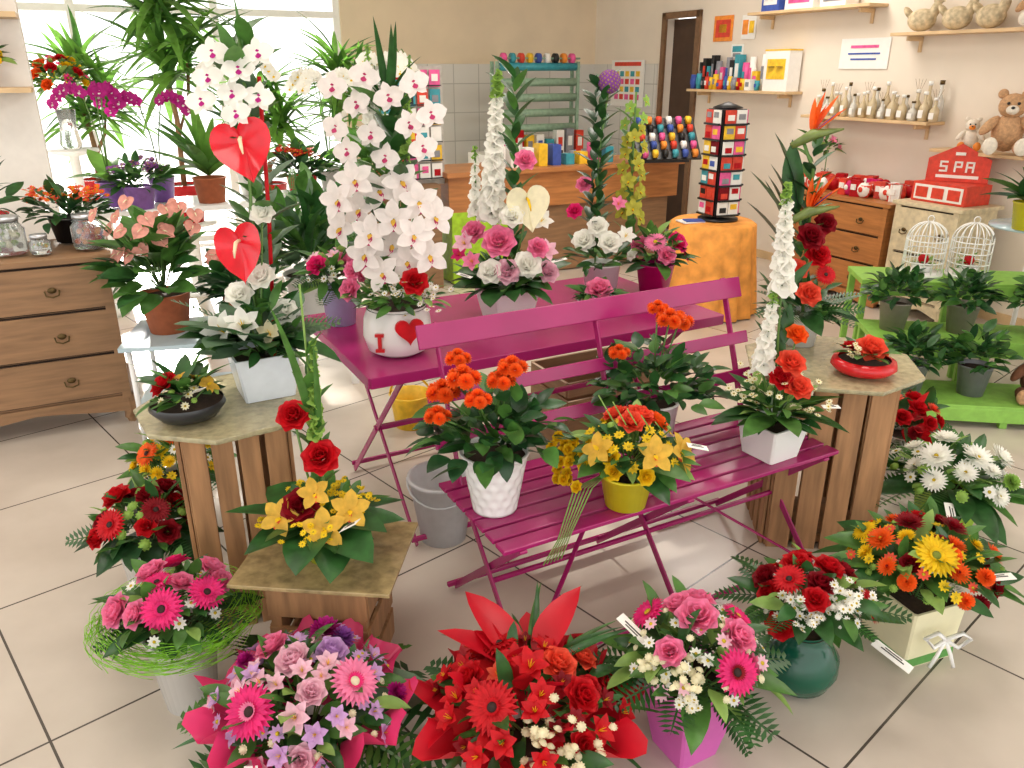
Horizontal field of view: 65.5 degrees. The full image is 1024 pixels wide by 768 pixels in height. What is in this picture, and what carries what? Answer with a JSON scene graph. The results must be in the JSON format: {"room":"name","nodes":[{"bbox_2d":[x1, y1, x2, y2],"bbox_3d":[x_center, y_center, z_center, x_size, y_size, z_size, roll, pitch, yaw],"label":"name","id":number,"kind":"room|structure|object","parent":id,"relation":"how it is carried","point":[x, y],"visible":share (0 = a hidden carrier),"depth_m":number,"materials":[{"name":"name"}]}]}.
{"room":"plant shop","nodes":[
{"label":"plant shop","id":0,"kind":"room"},
{"bbox_2d":[0,0,60,240],"bbox_3d":[-4.010,-1.235,3.663,3.200,2.900,0.150,-11,24,-25],"label":"wall","id":1,"kind":"structure","parent":0,"point":[23,148],"depth_m":4.28,"materials":[{"name":"paint"}]},
{"bbox_2d":[338,0,596,169],"bbox_3d":[-2.994,-2.821,7.669,9.200,2.900,0.150,-11,24,-25],"label":"wall","id":2,"kind":"structure","parent":0,"point":[433,31],"depth_m":8.59,"materials":[{"name":"paint"}]},
{"bbox_2d":[17,0,346,241],"bbox_3d":[-3.346,-2.682,7.520,3.610,2.750,0.070,-11,24,-25],"label":"window","id":3,"kind":"structure","parent":2,"relation":"in","point":[334,15],"depth_m":7.57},
{"bbox_2d":[416,64,593,163],"bbox_3d":[-0.105,-2.770,9.170,2.400,1.700,0.022,-11,24,-25],"label":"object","id":4,"kind":"structure","parent":2,"relation":"attached to","point":[465,87],"depth_m":8.92,"materials":[{"name":"tile"}]},
{"bbox_2d":[0,180,1023,767],"bbox_3d":[0.000,-0.076,4.810,14.000,0.100,17.000,0,22,0],"label":"floor","id":5,"kind":"structure","parent":0,"point":[59,709],"depth_m":2.66,"materials":[{"name":"tile"}]},
{"bbox_2d":[0,236,136,425],"bbox_3d":[-2.501,-0.184,3.811,1.180,0.865,0.544,-11,24,-25],"label":"dresser","id":6,"kind":"object","parent":5,"relation":"on","point":[60,335],"visible":0.95,"depth_m":3.71,"materials":[{"name":"brown wood"}]},
{"bbox_2d":[0,214,28,256],"bbox_3d":[-2.300,-0.678,3.625,0.150,0.168,0.150,0,22,0],"label":"candy jar","id":7,"kind":"object","parent":6,"relation":"on","point":[13,238],"visible":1,"depth_m":3.59,"materials":[{"name":"clear glass"}]},
{"bbox_2d":[14,175,118,242],"bbox_3d":[-2.151,-0.862,3.881,0.455,0.321,0.440,-19,28,-39],"label":"plant","id":8,"kind":"object","parent":6,"relation":"on","point":[60,224],"visible":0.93,"depth_m":3.84,"materials":[{"name":"green plant"}]},
{"bbox_2d":[70,212,104,249],"bbox_3d":[-2.000,-0.721,3.748,0.140,0.158,0.140,0,22,0],"label":"candy jar","id":9,"kind":"object","parent":6,"relation":"on","point":[82,230],"visible":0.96,"depth_m":3.70,"materials":[{"name":"clear glass"}]},
{"bbox_2d":[47,147,129,316],"bbox_3d":[-2.950,-1.043,5.556,0.340,1.149,0.340,0,22,0],"label":"pedestal","id":10,"kind":"object","parent":5,"relation":"on","point":[74,155],"visible":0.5,"depth_m":5.36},
{"bbox_2d":[29,53,92,149],"bbox_3d":[-2.955,-1.854,5.225,0.447,0.600,0.453,0,22,0],"label":"vase","id":11,"kind":"object","parent":10,"relation":"on","point":[70,138],"visible":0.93,"depth_m":5.16,"materials":[{"name":"clear glass"}]},
{"bbox_2d":[100,218,133,266],"bbox_3d":[-3.500,-1.238,6.931,0.400,0.499,0.400,0,22,0],"label":"pedestal","id":12,"kind":"object","parent":5,"relation":"on","point":[110,237],"visible":0.02,"depth_m":6.87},
{"bbox_2d":[25,6,167,201],"bbox_3d":[-3.463,-2.216,6.536,1.245,1.608,1.115,0,22,0],"label":"dracaena plant","id":13,"kind":"object","parent":12,"relation":"on","point":[69,46],"visible":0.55,"depth_m":6.43,"materials":[{"name":"green plant"}]},
{"bbox_2d":[65,469,223,604],"bbox_3d":[-1.150,0.510,2.516,0.426,0.499,0.448,0,22,0],"label":"bouquet","id":14,"kind":"object","parent":5,"relation":"on","point":[146,508],"visible":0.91,"depth_m":2.41,"materials":[{"name":"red plant"}]},
{"bbox_2d":[83,545,264,715],"bbox_3d":[-0.901,0.676,2.162,0.461,0.452,0.454,0,22,0],"label":"bouquet","id":15,"kind":"object","parent":5,"relation":"on","point":[180,642],"visible":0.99,"depth_m":2.07,"materials":[{"name":"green plant"}]},
{"bbox_2d":[115,433,236,518],"bbox_3d":[-1.224,0.349,2.991,0.410,0.448,0.431,-19,29,-40],"label":"bouquet","id":16,"kind":"object","parent":5,"relation":"on","point":[151,456],"visible":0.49,"depth_m":2.87,"materials":[{"name":"orange plant"}]},
{"bbox_2d":[183,217,216,296],"bbox_3d":[-2.500,-1.004,6.271,0.400,0.549,0.400,0,22,0],"label":"pedestal","id":17,"kind":"object","parent":5,"relation":"on","point":[207,222],"visible":0.23,"depth_m":6.22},
{"bbox_2d":[75,0,256,223],"bbox_3d":[-2.432,-2.246,5.776,1.283,2.124,1.175,5,22,11],"label":"dracaena plant","id":18,"kind":"object","parent":17,"relation":"on","point":[174,51],"visible":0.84,"depth_m":5.62,"materials":[{"name":"green plant"}]},
{"bbox_2d":[117,315,296,440],"bbox_3d":[-1.420,-0.031,3.881,0.750,0.500,0.450,-4,22,-11],"label":"plant stand","id":19,"kind":"object","parent":5,"relation":"on","point":[140,339],"visible":0.3,"depth_m":3.62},
{"bbox_2d":[78,195,213,334],"bbox_3d":[-1.668,-0.568,3.669,0.614,0.654,0.612,15,26,34],"label":"plant","id":20,"kind":"object","parent":19,"relation":"on","point":[145,239],"visible":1,"depth_m":3.56,"materials":[{"name":"green plant"}]},
{"bbox_2d":[190,248,289,311],"bbox_3d":[-1.287,-0.471,3.756,0.433,0.409,0.480,0,22,0],"label":"plant","id":21,"kind":"object","parent":19,"relation":"on","point":[221,276],"visible":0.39,"depth_m":3.63,"materials":[{"name":"green plant"}]},
{"bbox_2d":[133,373,300,631],"bbox_3d":[-0.860,0.387,2.541,0.499,0.710,0.499,4,22,10],"label":"display stand","id":22,"kind":"object","parent":5,"relation":"on","point":[264,450],"visible":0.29,"depth_m":2.36,"materials":[{"name":"brown wood"}]},
{"bbox_2d":[134,349,230,424],"bbox_3d":[-0.945,0.011,2.272,0.286,0.185,0.285,0,22,0],"label":"arrangement","id":23,"kind":"object","parent":22,"relation":"on","point":[185,402],"visible":1,"depth_m":2.24,"materials":[{"name":"black plant"}]},
{"bbox_2d":[171,0,340,403],"bbox_3d":[-0.783,-0.493,2.272,0.469,1.122,0.506,-17,27,-37],"label":"arrangement","id":24,"kind":"object","parent":22,"relation":"on","point":[246,333],"visible":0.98,"depth_m":2.28,"materials":[{"name":"white plant"}]},
{"bbox_2d":[71,188,421,296],"bbox_3d":[-1.720,-0.851,5.471,2.200,0.855,0.500,-11,24,-25],"label":"table","id":25,"kind":"object","parent":5,"relation":"on","point":[192,202],"visible":0.04,"depth_m":5.06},
{"bbox_2d":[46,80,146,208],"bbox_3d":[-2.427,-1.431,4.775,0.550,0.733,0.467,15,26,33],"label":"orchid plant","id":26,"kind":"object","parent":25,"relation":"on","point":[97,92],"visible":0.95,"depth_m":4.77,"materials":[{"name":"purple plant"}]},
{"bbox_2d":[99,150,173,209],"bbox_3d":[-2.265,-1.236,4.804,0.413,0.349,0.431,0,22,0],"label":"plant","id":27,"kind":"object","parent":25,"relation":"on","point":[143,194],"visible":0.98,"depth_m":4.77,"materials":[{"name":"green plant"}]},
{"bbox_2d":[104,89,199,201],"bbox_3d":[-2.266,-1.499,5.021,0.554,0.679,0.492,0,22,0],"label":"orchid plant","id":28,"kind":"object","parent":25,"relation":"on","point":[129,97],"visible":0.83,"depth_m":4.98,"materials":[{"name":"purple plant"}]},
{"bbox_2d":[136,89,271,203],"bbox_3d":[-1.900,-1.484,4.978,0.790,0.683,0.800,0,22,0],"label":"plant","id":29,"kind":"object","parent":25,"relation":"on","point":[208,189],"visible":0.81,"depth_m":4.95,"materials":[{"name":"plant"}]},
{"bbox_2d":[191,61,284,195],"bbox_3d":[-1.754,-1.719,5.271,0.463,0.903,0.533,9,23,22],"label":"orchid plant","id":30,"kind":"object","parent":25,"relation":"on","point":[269,70],"visible":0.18,"depth_m":5.16,"materials":[{"name":"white plant"}]},
{"bbox_2d":[262,138,338,190],"bbox_3d":[-1.392,-1.440,5.275,0.555,0.382,0.452,-18,28,-37],"label":"plant","id":31,"kind":"object","parent":25,"relation":"on","point":[300,153],"visible":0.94,"depth_m":5.22,"materials":[{"name":"green plant"}]},
{"bbox_2d":[282,67,365,189],"bbox_3d":[-1.318,-1.750,5.478,0.596,0.809,0.479,-14,25,-31],"label":"orchid plant","id":32,"kind":"object","parent":25,"relation":"on","point":[301,80],"visible":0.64,"depth_m":5.35,"materials":[{"name":"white plant"}]},
{"bbox_2d":[355,49,419,173],"bbox_3d":[-0.897,-1.859,5.597,0.471,0.923,0.529,-11,24,-25],"label":"orchid plant","id":33,"kind":"object","parent":25,"relation":"on","point":[402,60],"visible":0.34,"depth_m":5.38,"materials":[{"name":"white plant"}]},
{"bbox_2d":[173,614,461,767],"bbox_3d":[-0.474,0.796,1.949,0.725,0.403,0.701,2,22,4],"label":"bouquet","id":34,"kind":"object","parent":5,"relation":"on","point":[309,697],"visible":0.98,"depth_m":1.86,"materials":[{"name":"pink plant"}]},
{"bbox_2d":[226,521,417,642],"bbox_3d":[-0.520,0.651,2.323,0.440,0.380,0.360,2,22,5],"label":"side table","id":35,"kind":"object","parent":5,"relation":"on","point":[355,592],"visible":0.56,"depth_m":2.17,"materials":[{"name":"brown wood"}]},
{"bbox_2d":[226,284,404,582],"bbox_3d":[-0.531,0.123,2.078,0.450,0.780,0.478,6,22,15],"label":"arrangement","id":36,"kind":"object","parent":35,"relation":"on","point":[323,520],"visible":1,"depth_m":2.08,"materials":[{"name":"yellow plant"}]},
{"bbox_2d":[351,307,358,383],"bbox_3d":[-1.120,-0.230,4.588,0.500,0.350,0.500,-4,22,-11],"label":"stool","id":37,"kind":"object","parent":5,"relation":"on","point":[355,380],"visible":0.07,"depth_m":4.48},
{"bbox_2d":[200,161,364,315],"bbox_3d":[-1.131,-0.774,4.363,1.134,0.825,0.908,6,22,14],"label":"potted palm plant","id":38,"kind":"object","parent":37,"relation":"on","point":[311,232],"visible":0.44,"depth_m":4.27,"materials":[{"name":"green plant"}]},
{"bbox_2d":[368,183,443,294],"bbox_3d":[-0.856,-1.178,6.343,0.500,0.820,0.360,-11,24,-25],"label":"base cabinet","id":39,"kind":"object","parent":5,"relation":"on","point":[438,277],"visible":0.21,"depth_m":6.29,"materials":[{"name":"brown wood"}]},
{"bbox_2d":[389,380,428,430],"bbox_3d":[-0.500,0.079,3.925,0.212,0.264,0.212,0,22,0],"label":"bucket","id":40,"kind":"object","parent":5,"relation":"on","point":[411,398],"visible":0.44,"depth_m":3.89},
{"bbox_2d":[406,459,467,547],"bbox_3d":[-0.260,0.455,2.977,0.262,0.262,0.254,0,22,0],"label":"plastic bucket","id":41,"kind":"object","parent":5,"relation":"on","point":[444,525],"visible":0.56,"depth_m":2.91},
{"bbox_2d":[304,277,723,546],"bbox_3d":[0.009,0.054,3.365,1.512,0.718,0.812,-11,24,-26],"label":"folding table","id":42,"kind":"object","parent":5,"relation":"on","point":[375,371],"visible":0.41,"depth_m":2.99,"materials":[{"name":"paint"}]},
{"bbox_2d":[291,235,365,326],"bbox_3d":[-0.655,-0.401,3.068,0.389,0.344,0.394,0,22,0],"label":"arrangement","id":43,"kind":"object","parent":42,"relation":"on","point":[331,261],"visible":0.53,"depth_m":3.00,"materials":[{"name":"purple plant"}]},
{"bbox_2d":[316,17,453,357],"bbox_3d":[-0.406,-0.607,2.630,0.430,1.050,0.380,0,22,0],"label":"orchid arrangement","id":44,"kind":"object","parent":42,"relation":"on","point":[389,322],"visible":1,"depth_m":2.57,"materials":[{"name":"plant"}]},
{"bbox_2d":[449,55,570,314],"bbox_3d":[-0.023,-0.727,3.033,0.470,0.976,0.466,20,29,41],"label":"arrangement","id":45,"kind":"object","parent":42,"relation":"on","point":[522,276],"visible":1,"depth_m":3.00,"materials":[{"name":"white plant"}]},
{"bbox_2d":[564,277,628,300],"bbox_3d":[0.373,-0.380,3.312,0.275,0.126,0.268,-9,23,-21],"label":"rose","id":46,"kind":"object","parent":42,"relation":"on","point":[598,287],"visible":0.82,"depth_m":3.28,"materials":[{"name":"pink plant"}]},
{"bbox_2d":[559,69,639,288],"bbox_3d":[0.394,-0.862,3.437,0.350,0.930,0.373,18,28,38],"label":"arrangement","id":47,"kind":"object","parent":42,"relation":"on","point":[587,243],"visible":0.97,"depth_m":3.43,"materials":[{"name":"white plant"}]},
{"bbox_2d":[613,92,700,290],"bbox_3d":[0.632,-0.817,3.447,0.415,0.840,0.350,18,28,37],"label":"arrangement","id":48,"kind":"object","parent":42,"relation":"on","point":[656,272],"visible":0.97,"depth_m":3.45,"materials":[{"name":"plant"}]},
{"bbox_2d":[468,151,565,162],"bbox_3d":[0.244,-2.124,8.732,1.300,0.820,0.600,-11,24,-25],"label":"base cabinet","id":49,"kind":"object","parent":5,"relation":"on","point":[481,154],"visible":0.07,"depth_m":8.47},
{"bbox_2d":[490,53,583,152],"bbox_3d":[0.280,-2.925,8.310,0.990,0.980,0.298,-11,24,-25],"label":"rack","id":50,"kind":"object","parent":49,"relation":"on","point":[564,134],"visible":0.77,"depth_m":8.31,"materials":[{"name":"green metal"}]},
{"bbox_2d":[409,582,669,767],"bbox_3d":[0.027,0.791,1.925,0.691,0.411,0.656,-12,24,-27],"label":"bouquet","id":51,"kind":"object","parent":5,"relation":"on","point":[525,693],"visible":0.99,"depth_m":1.87,"materials":[{"name":"red plant"}]},
{"bbox_2d":[441,155,684,283],"bbox_3d":[0.389,-1.499,7.032,2.300,0.890,0.600,-11,24,-25],"label":"counter","id":52,"kind":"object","parent":5,"relation":"on","point":[560,181],"depth_m":6.77,"materials":[{"name":"brown wood"}]},
{"bbox_2d":[372,66,444,183],"bbox_3d":[-0.763,-1.933,5.996,0.540,0.860,0.055,-11,24,-25],"label":"rack","id":53,"kind":"object","parent":52,"relation":"on","point":[434,166],"visible":0.31,"depth_m":6.06,"materials":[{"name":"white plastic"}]},
{"bbox_2d":[503,142,613,167],"bbox_3d":[0.324,-1.952,6.709,1.120,0.188,0.223,-11,24,-25],"label":"clutter","id":54,"kind":"object","parent":52,"relation":"on","point":[545,154],"visible":0.52,"depth_m":6.62,"materials":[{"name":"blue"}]},
{"bbox_2d":[630,116,700,162],"bbox_3d":[1.296,-2.055,6.711,0.560,0.378,0.307,-4,22,-11],"label":"display","id":55,"kind":"object","parent":52,"relation":"on","point":[675,139],"visible":0.91,"depth_m":6.68,"materials":[{"name":"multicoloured plastic"}]},
{"bbox_2d":[531,347,651,446],"bbox_3d":[0.393,0.060,3.856,0.515,0.340,0.345,-11,24,-26],"label":"wooden crate","id":56,"kind":"object","parent":5,"relation":"on","point":[581,395],"visible":0.21,"depth_m":3.75,"materials":[{"name":"brown wood"}]},
{"bbox_2d":[415,277,838,644],"bbox_3d":[0.405,0.231,2.628,1.290,0.931,0.594,-11,24,-26],"label":"bench","id":57,"kind":"object","parent":5,"relation":"on","point":[538,517],"visible":0.56,"depth_m":2.58,"materials":[{"name":"paint"}]},
{"bbox_2d":[405,348,576,517],"bbox_3d":[-0.051,0.141,2.228,0.464,0.485,0.476,15,26,33],"label":"flowering plant","id":58,"kind":"object","parent":57,"relation":"on","point":[493,463],"visible":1,"depth_m":2.17,"materials":[{"name":"green plant"}]},
{"bbox_2d":[543,395,708,564],"bbox_3d":[0.314,0.214,2.283,0.480,0.432,0.411,-1,22,-2],"label":"arrangement","id":59,"kind":"object","parent":57,"relation":"on","point":[627,483],"visible":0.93,"depth_m":2.23,"materials":[{"name":"plant"}]},
{"bbox_2d":[586,299,731,441],"bbox_3d":[0.495,-0.038,2.688,0.506,0.480,0.504,0,22,0],"label":"flowering plant","id":60,"kind":"object","parent":57,"relation":"on","point":[675,366],"visible":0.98,"depth_m":2.62,"materials":[{"name":"green plant"}]},
{"bbox_2d":[711,181,848,464],"bbox_3d":[0.846,-0.183,2.501,0.432,0.889,0.421,-13,25,-29],"label":"arrangement","id":61,"kind":"object","parent":57,"relation":"on","point":[771,435],"visible":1,"depth_m":2.52,"materials":[{"name":"plant"}]},
{"bbox_2d":[595,575,796,767],"bbox_3d":[0.457,0.740,1.997,0.483,0.453,0.511,0,22,0],"label":"bouquet","id":62,"kind":"object","parent":5,"relation":"on","point":[701,690],"visible":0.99,"depth_m":1.91,"materials":[{"name":"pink plant"}]},
{"bbox_2d":[667,213,756,321],"bbox_3d":[1.420,-0.859,5.741,0.728,0.650,0.718,0,22,0],"label":"table","id":63,"kind":"object","parent":5,"relation":"on","point":[725,250],"visible":0.54,"depth_m":5.46,"materials":[{"name":"fabric"}]},
{"bbox_2d":[696,101,749,222],"bbox_3d":[1.450,-1.526,5.473,0.275,0.785,0.275,-4,22,-10],"label":"rack","id":64,"kind":"object","parent":63,"relation":"on","point":[725,139],"visible":0.99,"depth_m":5.39,"materials":[{"name":"paper"}]},
{"bbox_2d":[714,541,913,698],"bbox_3d":[0.816,0.666,2.227,0.487,0.421,0.455,0,22,0],"label":"bouquet","id":65,"kind":"object","parent":5,"relation":"on","point":[806,637],"visible":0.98,"depth_m":2.15,"materials":[{"name":"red plant"}]},
{"bbox_2d":[745,336,924,548],"bbox_3d":[1.140,0.231,2.974,0.573,0.680,0.573,-14,26,-31],"label":"display stand","id":66,"kind":"object","parent":5,"relation":"on","point":[843,487],"visible":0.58,"depth_m":2.84,"materials":[{"name":"brown wood"}]},
{"bbox_2d":[749,93,864,347],"bbox_3d":[1.069,-0.571,2.853,0.436,0.900,0.432,0,22,0],"label":"arrangement","id":67,"kind":"object","parent":66,"relation":"on","point":[812,308],"visible":0.78,"depth_m":2.84,"materials":[{"name":"plant"}]},
{"bbox_2d":[830,334,902,378],"bbox_3d":[1.197,-0.099,2.699,0.223,0.135,0.225,0,22,0],"label":"arrangement","id":68,"kind":"object","parent":66,"relation":"on","point":[868,357],"visible":1,"depth_m":2.66,"materials":[{"name":"red ceramic"}]},
{"bbox_2d":[792,189,895,307],"bbox_3d":[2.631,-1.099,6.255,0.494,0.782,1.030,-11,24,-25],"label":"wooden commode","id":69,"kind":"object","parent":5,"relation":"on","point":[861,237],"visible":0.39,"depth_m":5.91,"materials":[{"name":"brown wood"}]},
{"bbox_2d":[804,171,913,201],"bbox_3d":[2.669,-1.518,6.083,0.407,0.120,1.002,-11,24,-25],"label":"gift","id":70,"kind":"object","parent":69,"relation":"on","point":[863,186],"visible":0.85,"depth_m":5.92,"materials":[{"name":"red"}]},
{"bbox_2d":[812,496,1023,667],"bbox_3d":[1.220,0.590,2.395,0.584,0.439,0.535,-13,25,-29],"label":"bouquet","id":71,"kind":"object","parent":5,"relation":"on","point":[947,548],"visible":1,"depth_m":2.30,"materials":[{"name":"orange plant"}]},
{"bbox_2d":[884,386,953,480],"bbox_3d":[1.633,0.203,3.366,0.480,0.444,0.430,7,23,17],"label":"bouquet","id":72,"kind":"object","parent":5,"relation":"on","point":[912,421],"visible":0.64,"depth_m":3.27,"materials":[{"name":"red plant"}]},
{"bbox_2d":[839,266,1023,428],"bbox_3d":[2.492,-0.223,4.284,1.150,0.560,1.042,3,22,8],"label":"plant stand","id":73,"kind":"object","parent":5,"relation":"on","point":[998,404],"visible":0.39,"depth_m":4.16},
{"bbox_2d":[859,260,935,331],"bbox_3d":[2.047,-0.469,4.240,0.380,0.368,0.358,11,24,25],"label":"plant","id":74,"kind":"object","parent":73,"relation":"on","point":[894,311],"visible":1,"depth_m":4.22,"materials":[{"name":"green plant"}]},
{"bbox_2d":[883,319,956,392],"bbox_3d":[2.021,-0.140,4.009,0.371,0.367,0.389,5,22,13],"label":"plant","id":75,"kind":"object","parent":73,"relation":"on","point":[917,328],"visible":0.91,"depth_m":3.96,"materials":[{"name":"green plant"}]},
{"bbox_2d":[899,215,948,278],"bbox_3d":[2.327,-0.780,4.472,0.222,0.336,0.222,0,22,0],"label":"cage","id":76,"kind":"object","parent":73,"relation":"on","point":[922,259],"visible":0.99,"depth_m":4.46,"materials":[{"name":"metal"}]},
{"bbox_2d":[925,267,1014,334],"bbox_3d":[2.388,-0.442,4.203,0.379,0.346,0.393,0,22,0],"label":"plant","id":77,"kind":"object","parent":73,"relation":"on","point":[959,311],"visible":1,"depth_m":4.16,"materials":[{"name":"green plant"}]},
{"bbox_2d":[944,216,995,278],"bbox_3d":[2.564,-0.767,4.439,0.222,0.336,0.222,0,22,0],"label":"cage","id":78,"kind":"object","parent":73,"relation":"on","point":[968,260],"visible":0.94,"depth_m":4.44,"materials":[{"name":"metal"}]},
{"bbox_2d":[938,318,1023,397],"bbox_3d":[2.326,-0.136,3.989,0.364,0.374,0.428,9,23,21],"label":"plant","id":79,"kind":"object","parent":73,"relation":"on","point":[973,375],"visible":0.94,"depth_m":3.94,"materials":[{"name":"green plant"}]},
{"bbox_2d":[878,198,1004,321],"bbox_3d":[2.968,-0.857,5.582,0.444,0.817,0.530,-11,24,-25],"label":"base cabinet","id":80,"kind":"object","parent":5,"relation":"on","point":[908,213],"visible":0.37,"depth_m":5.38,"materials":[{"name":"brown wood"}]},
{"bbox_2d":[911,179,992,207],"bbox_3d":[2.988,-1.306,5.426,0.269,0.130,0.400,-11,24,-25],"label":"display box","id":81,"kind":"object","parent":80,"relation":"on","point":[958,194],"visible":0.96,"depth_m":5.31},
{"bbox_2d":[925,144,991,183],"bbox_3d":[3.023,-1.493,5.376,0.380,0.250,0.025,14,26,32],"label":"sign","id":82,"kind":"object","parent":81,"relation":"on","point":[962,163],"visible":1,"depth_m":5.37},
{"bbox_2d":[875,429,1023,544],"bbox_3d":[1.594,0.387,2.913,0.587,0.436,0.584,0,22,0],"label":"bouquet","id":83,"kind":"object","parent":5,"relation":"on","point":[971,495],"visible":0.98,"depth_m":2.79,"materials":[{"name":"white plant"}]},
{"bbox_2d":[988,218,1023,359],"bbox_3d":[3.120,-0.576,4.881,0.500,0.793,0.500,0,22,0],"label":"round glass table","id":84,"kind":"object","parent":5,"relation":"on","point":[1000,223],"visible":0.35,"depth_m":4.82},
{"bbox_2d":[979,167,1023,230],"bbox_3d":[2.989,-1.093,4.550,0.508,0.411,0.491,0,22,0],"label":"potted plant","id":85,"kind":"object","parent":84,"relation":"on","point":[1017,223],"visible":1,"depth_m":4.57,"materials":[{"name":"green plant"}]},
{"bbox_3d":[-2.200,-1.375,7.414,0.400,0.399,0.400,0,22,0],"label":"pedestal","id":86,"kind":"object","parent":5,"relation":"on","visible":0},
{"bbox_2d":[202,59,327,189],"bbox_3d":[-2.171,-2.199,7.057,1.190,1.393,1.111,16,27,35],"label":"dracaena plant","id":87,"kind":"object","parent":86,"relation":"on","point":[278,113],"visible":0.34,"depth_m":6.96,"materials":[{"name":"green plant"}]},
{"bbox_3d":[-1.500,-1.362,7.312,0.400,0.449,0.400,0,22,0],"label":"pedestal","id":88,"kind":"object","parent":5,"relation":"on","visible":0},
{"bbox_2d":[281,12,376,184],"bbox_3d":[-1.437,-2.355,6.956,1.085,1.658,0.968,0,22,0],"label":"dracaena plant","id":89,"kind":"object","parent":88,"relation":"on","point":[336,61],"visible":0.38,"depth_m":6.71,"materials":[{"name":"green plant"}]},
{"bbox_2d":[595,0,1023,318],"bbox_3d":[2.879,-2.219,6.146,0.150,2.900,8.170,-11,24,-25],"label":"wall","id":90,"kind":"structure","parent":0,"point":[974,68],"depth_m":6.36,"materials":[{"name":"paint"}]},
{"bbox_2d":[592,64,658,154],"bbox_3d":[1.248,-2.770,9.169,0.021,1.700,1.240,-11,24,-25],"label":"tile backsplash","id":91,"kind":"structure","parent":90,"relation":"attached to","point":[651,70],"depth_m":9.07,"materials":[{"name":"tile"}]},
{"bbox_2d":[610,60,644,106],"bbox_3d":[1.275,-3.334,8.828,0.010,0.480,0.620,-11,24,-25],"label":"wall calendar","id":92,"kind":"object","parent":90,"relation":"attached to","point":[631,72],"visible":0.82,"depth_m":8.78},
{"bbox_2d":[656,9,702,228],"bbox_3d":[1.747,-2.686,8.304,0.170,2.180,0.600,-11,24,-25],"label":"door frame","id":93,"kind":"structure","parent":90,"relation":"in","point":[687,32],"depth_m":8.20,"materials":[{"name":"brown wood"}]},
{"bbox_2d":[686,89,802,106],"bbox_3d":[2.079,-2.612,7.260,0.200,0.131,1.300,-11,24,-25],"label":"wall shelf","id":94,"kind":"object","parent":90,"relation":"attached to","point":[789,95],"visible":0.98,"depth_m":7.02,"materials":[{"name":"brown wood"}]},
{"bbox_2d":[690,54,765,90],"bbox_3d":[1.995,-2.869,7.324,0.164,0.299,0.933,-11,24,-25],"label":"bottles","id":95,"kind":"object","parent":94,"relation":"on","point":[738,74],"visible":0.96,"depth_m":7.30,"materials":[{"name":"multicoloured plastic"}]},
{"bbox_2d":[762,49,803,91],"bbox_3d":[2.282,-2.668,6.770,0.182,0.332,0.288,-11,24,-25],"label":"gift box","id":96,"kind":"object","parent":94,"relation":"on","point":[782,67],"visible":1,"depth_m":6.70,"materials":[{"name":"white cardboard"}]},
{"bbox_2d":[747,3,887,28],"bbox_3d":[2.415,-2.955,6.415,0.200,0.131,1.280,-11,24,-25],"label":"wall shelf","id":97,"kind":"object","parent":90,"relation":"attached to","point":[863,7],"visible":1,"depth_m":6.24,"materials":[{"name":"brown wood"}]},
{"bbox_2d":[838,37,891,68],"bbox_3d":[2.720,-2.553,6.150,0.010,0.220,0.460,-11,24,-25],"label":"paper notice","id":98,"kind":"object","parent":90,"relation":"attached to","point":[857,53],"visible":1,"depth_m":6.14,"materials":[{"name":"white"}]},
{"bbox_2d":[800,114,944,139],"bbox_3d":[2.730,-1.983,6.134,0.200,0.131,1.170,-11,24,-25],"label":"wall shelf","id":99,"kind":"object","parent":90,"relation":"attached to","point":[916,125],"visible":0.7,"depth_m":5.81,"materials":[{"name":"brown wood"}]},
{"bbox_2d":[816,79,945,121],"bbox_3d":[2.747,-2.161,6.019,0.160,0.283,1.193,-11,24,-25],"label":"perfume bottle collection","id":100,"kind":"object","parent":99,"relation":"on","point":[888,109],"visible":0.97,"depth_m":5.92,"materials":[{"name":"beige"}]},
{"bbox_2d":[890,27,1023,52],"bbox_3d":[3.123,-2.248,5.200,0.200,0.131,1.400,-11,24,-25],"label":"wall shelf","id":101,"kind":"object","parent":90,"relation":"attached to","point":[911,36],"visible":1,"depth_m":5.36,"materials":[{"name":"brown wood"}]},
{"bbox_2d":[904,0,945,31],"bbox_3d":[2.878,-2.593,5.565,0.138,0.236,0.273,-18,28,-37],"label":"figurine","id":102,"kind":"object","parent":101,"relation":"on","point":[923,19],"visible":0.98,"depth_m":5.53,"materials":[{"name":"beige"}]},
{"bbox_2d":[938,0,978,29],"bbox_3d":[3.000,-2.505,5.341,0.138,0.236,0.273,-17,27,-36],"label":"figurine","id":103,"kind":"object","parent":101,"relation":"on","point":[958,17],"visible":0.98,"depth_m":5.31,"materials":[{"name":"beige"}]},
{"bbox_2d":[972,0,1011,28],"bbox_3d":[3.108,-2.426,5.142,0.138,0.236,0.273,-9,23,-22],"label":"figurine","id":104,"kind":"object","parent":101,"relation":"on","point":[993,15],"visible":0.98,"depth_m":5.11,"materials":[{"name":"beige"}]},
{"bbox_2d":[929,147,1023,160],"bbox_3d":[3.277,-1.430,5.199,0.200,0.131,1.120,-11,24,-25],"label":"wall shelf","id":105,"kind":"object","parent":90,"relation":"attached to","point":[1003,155],"visible":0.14,"depth_m":5.25,"materials":[{"name":"brown wood"}]},
{"bbox_2d":[955,117,984,150],"bbox_3d":[3.104,-1.692,5.380,0.179,0.215,0.178,11,24,26],"label":"plush toy","id":106,"kind":"object","parent":105,"relation":"on","point":[970,138],"visible":0.94,"depth_m":5.38,"materials":[{"name":"white fabric"}]},
{"bbox_2d":[978,89,1023,155],"bbox_3d":[3.186,-1.677,5.092,0.328,0.394,0.327,11,24,26],"label":"teddy bear","id":107,"kind":"object","parent":105,"relation":"on","point":[1007,130],"visible":1,"depth_m":5.11},
{"label":"outside","id":108,"kind":"structure","parent":0,"visible":0},
{"bbox_2d":[47,147,340,183],"bbox_3d":[-3.000,-3.858,14.390,16.000,0.100,8.000,0,22,0],"label":"pavement","id":109,"kind":"structure","parent":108,"point":[60,168],"depth_m":15.18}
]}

